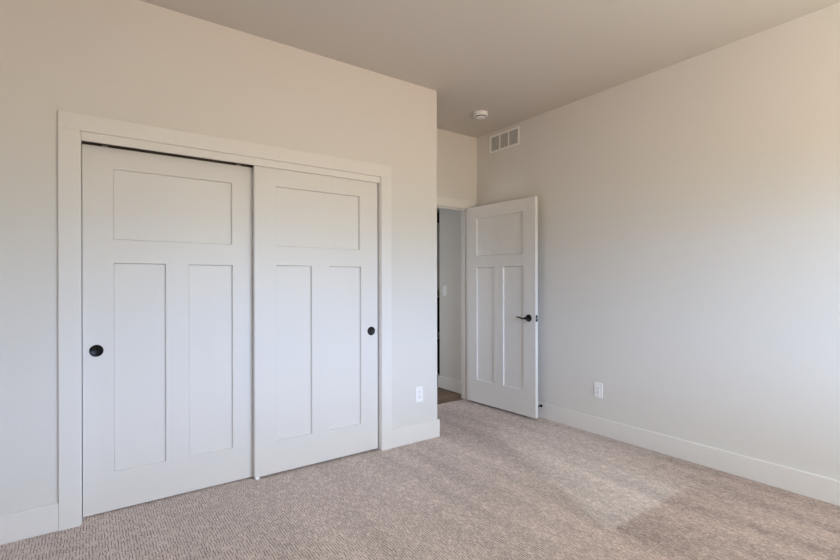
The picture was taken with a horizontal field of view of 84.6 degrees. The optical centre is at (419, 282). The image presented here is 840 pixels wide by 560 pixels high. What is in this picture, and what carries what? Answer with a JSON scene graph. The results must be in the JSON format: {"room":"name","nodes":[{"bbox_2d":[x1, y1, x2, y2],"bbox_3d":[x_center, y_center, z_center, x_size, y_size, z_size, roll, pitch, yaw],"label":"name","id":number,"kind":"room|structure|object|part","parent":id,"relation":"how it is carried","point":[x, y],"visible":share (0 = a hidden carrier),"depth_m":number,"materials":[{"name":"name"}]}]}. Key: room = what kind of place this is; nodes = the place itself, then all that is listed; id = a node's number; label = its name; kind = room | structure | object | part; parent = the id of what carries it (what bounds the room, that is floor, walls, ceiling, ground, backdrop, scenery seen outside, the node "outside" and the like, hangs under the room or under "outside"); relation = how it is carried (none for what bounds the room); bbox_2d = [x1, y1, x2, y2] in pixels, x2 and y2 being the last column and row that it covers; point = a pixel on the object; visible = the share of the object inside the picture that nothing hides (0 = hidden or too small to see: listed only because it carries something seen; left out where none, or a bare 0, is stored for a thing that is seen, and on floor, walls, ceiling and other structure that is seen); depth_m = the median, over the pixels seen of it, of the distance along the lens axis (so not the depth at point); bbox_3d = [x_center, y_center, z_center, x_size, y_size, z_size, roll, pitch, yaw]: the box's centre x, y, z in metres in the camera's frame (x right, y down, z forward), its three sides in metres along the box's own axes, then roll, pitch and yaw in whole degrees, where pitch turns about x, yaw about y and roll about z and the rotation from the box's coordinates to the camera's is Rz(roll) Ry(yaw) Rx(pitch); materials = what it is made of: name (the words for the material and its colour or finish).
{"room":"empty bedroom","nodes":[
{"label":"empty bedroom","id":0,"kind":"room"},
{"bbox_2d":[0,0,436,514],"bbox_3d":[-1.419,-0.154,3.107,3.318,2.830,0.723,0,0,-36],"label":"wall","id":1,"kind":"structure","parent":0,"point":[135,61],"depth_m":2.58,"materials":[{"name":"white paint"}]},
{"bbox_2d":[0,503,58,544],"bbox_3d":[-2.194,1.191,2.094,0.874,0.143,0.016,0,0,-36],"label":"baseboard","id":2,"kind":"structure","parent":1,"relation":"attached to","point":[37,521],"depth_m":2.28,"materials":[{"name":"white wood"}]},
{"bbox_2d":[82,144,252,516],"bbox_3d":[-1.445,0.238,2.744,0.906,2.029,0.039,0,0,-36],"label":"door","id":3,"kind":"structure","parent":1,"relation":"in","point":[171,414],"depth_m":2.70,"materials":[{"name":"white wood"}]},
{"bbox_3d":[-1.754,0.368,2.501,0.065,0.065,0.004,0,0,-36],"label":"finger pull","id":4,"kind":"part","parent":3,"relation":"part of","materials":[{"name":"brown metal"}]},
{"bbox_3d":[-1.597,0.469,2.636,0.246,1.149,0.009,0,0,-36],"label":"panel","id":5,"kind":"part","parent":3,"relation":"part of","materials":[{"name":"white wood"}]},
{"bbox_3d":[-1.450,-0.433,2.743,0.616,0.385,0.009,0,0,-36],"label":"panel","id":6,"kind":"part","parent":3,"relation":"part of","materials":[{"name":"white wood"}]},
{"bbox_3d":[-1.294,0.468,2.854,0.242,1.149,0.009,0,0,-36],"label":"panel","id":7,"kind":"part","parent":3,"relation":"part of","materials":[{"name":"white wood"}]},
{"bbox_2d":[58,110,391,530],"bbox_3d":[-1.063,0.190,2.976,1.994,2.141,0.134,0,0,-36],"label":"door frame","id":8,"kind":"structure","parent":1,"relation":"attached to","point":[70,124],"depth_m":2.47,"materials":[{"name":"white wood"}]},
{"bbox_2d":[253,165,377,477],"bbox_3d":[-0.699,0.228,3.226,0.906,2.034,0.048,0,0,-36],"label":"door","id":9,"kind":"structure","parent":1,"relation":"in","point":[315,327],"depth_m":3.18,"materials":[{"name":"white wood"}]},
{"bbox_3d":[-0.852,0.462,3.113,0.236,1.148,0.009,0,0,-36],"label":"panel","id":10,"kind":"part","parent":9,"relation":"part of","materials":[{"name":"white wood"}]},
{"bbox_3d":[-0.704,-0.436,3.220,0.610,0.386,0.009,0,0,-36],"label":"panel","id":11,"kind":"part","parent":9,"relation":"part of","materials":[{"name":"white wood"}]},
{"bbox_3d":[-0.545,0.462,3.333,0.242,1.148,0.009,0,0,-36],"label":"panel","id":12,"kind":"part","parent":9,"relation":"part of","materials":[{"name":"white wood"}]},
{"bbox_3d":[-0.363,0.359,3.441,0.065,0.065,0.004,0,0,-36],"label":"finger pull","id":13,"kind":"part","parent":9,"relation":"part of","materials":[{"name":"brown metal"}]},
{"bbox_2d":[392,418,439,447],"bbox_3d":[-0.241,1.187,3.941,0.465,0.143,0.739,0,0,-36],"label":"baseboard","id":14,"kind":"structure","parent":1,"relation":"attached to","point":[409,434],"depth_m":3.63,"materials":[{"name":"white wood"}]},
{"bbox_2d":[416,386,422,402],"bbox_3d":[-0.005,0.887,3.671,0.071,0.122,0.008,0,0,-36],"label":"wall outlet","id":15,"kind":"object","parent":1,"relation":"attached to","point":[419,390],"visible":1,"depth_m":3.67,"materials":[{"name":"white plastic"}]},
{"bbox_2d":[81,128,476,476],"bbox_3d":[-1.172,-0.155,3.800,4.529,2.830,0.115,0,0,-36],"label":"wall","id":16,"kind":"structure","parent":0,"point":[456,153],"depth_m":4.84,"materials":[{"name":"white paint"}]},
{"bbox_2d":[437,196,475,399],"bbox_3d":[0.163,0.190,4.747,0.989,2.136,0.134,0,0,-36],"label":"door frame","id":17,"kind":"structure","parent":16,"relation":"attached to","point":[464,301],"depth_m":4.97,"materials":[{"name":"white wood"}]},
{"bbox_2d":[467,196,537,418],"bbox_3d":[0.770,0.225,4.535,0.096,2.025,0.893,0,0,-38],"label":"door","id":18,"kind":"structure","parent":16,"relation":"in","point":[502,237],"depth_m":4.50,"materials":[{"name":"white wood"}]},
{"bbox_3d":[0.676,0.425,4.704,0.011,1.153,0.226,0,0,-38],"label":"panel","id":19,"kind":"part","parent":18,"relation":"part of","materials":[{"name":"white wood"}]},
{"bbox_3d":[0.786,-0.469,4.562,0.011,0.383,0.594,0,0,-38],"label":"panel","id":20,"kind":"part","parent":18,"relation":"part of","materials":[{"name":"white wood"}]},
{"bbox_3d":[0.900,0.425,4.419,0.011,1.153,0.232,0,0,-38],"label":"panel","id":21,"kind":"part","parent":18,"relation":"part of","materials":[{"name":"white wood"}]},
{"bbox_2d":[0,382,839,559],"bbox_3d":[0.558,1.308,3.599,7.300,0.100,8.000,0,0,-36],"label":"floor","id":22,"kind":"structure","parent":0,"point":[495,483],"depth_m":2.53,"materials":[{"name":"carpet"}]},
{"bbox_2d":[437,209,439,381],"bbox_3d":[0.159,0.150,5.988,0.618,2.224,0.336,0,0,-36],"label":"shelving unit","id":23,"kind":"object","parent":22,"relation":"on","point":[438,251],"visible":0.04,"depth_m":5.85,"materials":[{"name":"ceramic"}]},
{"bbox_2d":[437,298,439,332],"bbox_3d":[0.166,0.417,5.978,0.568,0.440,0.228,0,0,-36],"label":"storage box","id":24,"kind":"object","parent":23,"relation":"on","point":[438,299],"visible":0.05,"depth_m":5.89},
{"bbox_2d":[437,339,439,372],"bbox_3d":[0.167,0.957,5.978,0.568,0.400,0.228,0,0,-36],"label":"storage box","id":25,"kind":"object","parent":23,"relation":"on","point":[438,340],"visible":0.04,"depth_m":5.89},
{"bbox_3d":[0.244,-0.328,5.867,0.578,0.828,0.014,0,0,-36],"label":"cabinet door","id":26,"kind":"part","parent":23,"relation":"part of","materials":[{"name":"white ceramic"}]},
{"bbox_3d":[0.066,0.148,6.116,0.600,2.220,0.020,0,0,-36],"label":"panel","id":27,"kind":"part","parent":23,"relation":"part of","materials":[{"name":"black ceramic"}]},
{"bbox_2d":[140,0,839,137],"bbox_3d":[0.365,-1.622,1.657,4.729,0.100,5.263,0,0,-36],"label":"ceiling","id":28,"kind":"structure","parent":0,"point":[514,61],"depth_m":2.94,"materials":[{"name":"grey paint"}]},
{"bbox_2d":[474,110,487,118],"bbox_3d":[0.562,-1.548,4.272,0.132,0.050,0.132,0,0,-36],"label":"smoke detector","id":29,"kind":"object","parent":28,"relation":"attached to","point":[481,114],"visible":1,"depth_m":4.23,"materials":[{"name":"white plastic"}]},
{"bbox_2d":[439,2,839,480],"bbox_3d":[2.121,-0.160,3.354,0.500,2.830,5.775,0,0,-36],"label":"wall","id":30,"kind":"structure","parent":0,"point":[689,209],"depth_m":3.19,"materials":[{"name":"white paint"}]},
{"bbox_2d":[443,286,446,295],"bbox_3d":[0.290,0.093,5.471,0.008,0.118,0.072,0,0,-36],"label":"light switch","id":31,"kind":"object","parent":30,"relation":"attached to","point":[444,287],"visible":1,"depth_m":5.46,"materials":[{"name":"white plastic"}]},
{"bbox_2d":[438,375,460,393],"bbox_3d":[0.380,1.186,5.342,0.016,0.143,0.543,0,0,-36],"label":"baseboard","id":32,"kind":"structure","parent":30,"relation":"attached to","point":[446,383],"depth_m":5.38,"materials":[{"name":"white wood"}]},
{"bbox_2d":[490,126,519,153],"bbox_3d":[0.853,-1.446,4.682,0.008,0.184,0.411,0,0,-36],"label":"air vent","id":33,"kind":"object","parent":30,"relation":"in","point":[509,138],"visible":1,"depth_m":4.67,"materials":[{"name":"white metal"}]},
{"bbox_3d":[0.780,-1.447,4.785,0.005,0.136,0.117,0,0,-36],"label":"louver panel","id":34,"kind":"part","parent":33,"relation":"part of","materials":[{"name":"white metal"}]},
{"bbox_3d":[0.853,-1.447,4.683,0.005,0.136,0.111,0,0,-36],"label":"louver panel","id":35,"kind":"part","parent":33,"relation":"part of","materials":[{"name":"white metal"}]},
{"bbox_3d":[0.927,-1.447,4.580,0.005,0.136,0.117,0,0,-36],"label":"louver panel","id":36,"kind":"part","parent":33,"relation":"part of","materials":[{"name":"white metal"}]},
{"bbox_2d":[594,382,602,397],"bbox_3d":[1.475,0.889,3.821,0.008,0.122,0.078,0,0,-36],"label":"wall outlet","id":37,"kind":"object","parent":30,"relation":"attached to","point":[598,387],"visible":1,"depth_m":3.81,"materials":[{"name":"white plastic"}]},
{"bbox_2d":[538,402,839,505],"bbox_3d":[2.078,1.183,2.975,0.016,0.143,5.013,0,0,-36],"label":"baseboard","id":38,"kind":"structure","parent":30,"relation":"attached to","point":[821,488],"depth_m":3.14,"materials":[{"name":"white wood"}]}
]}

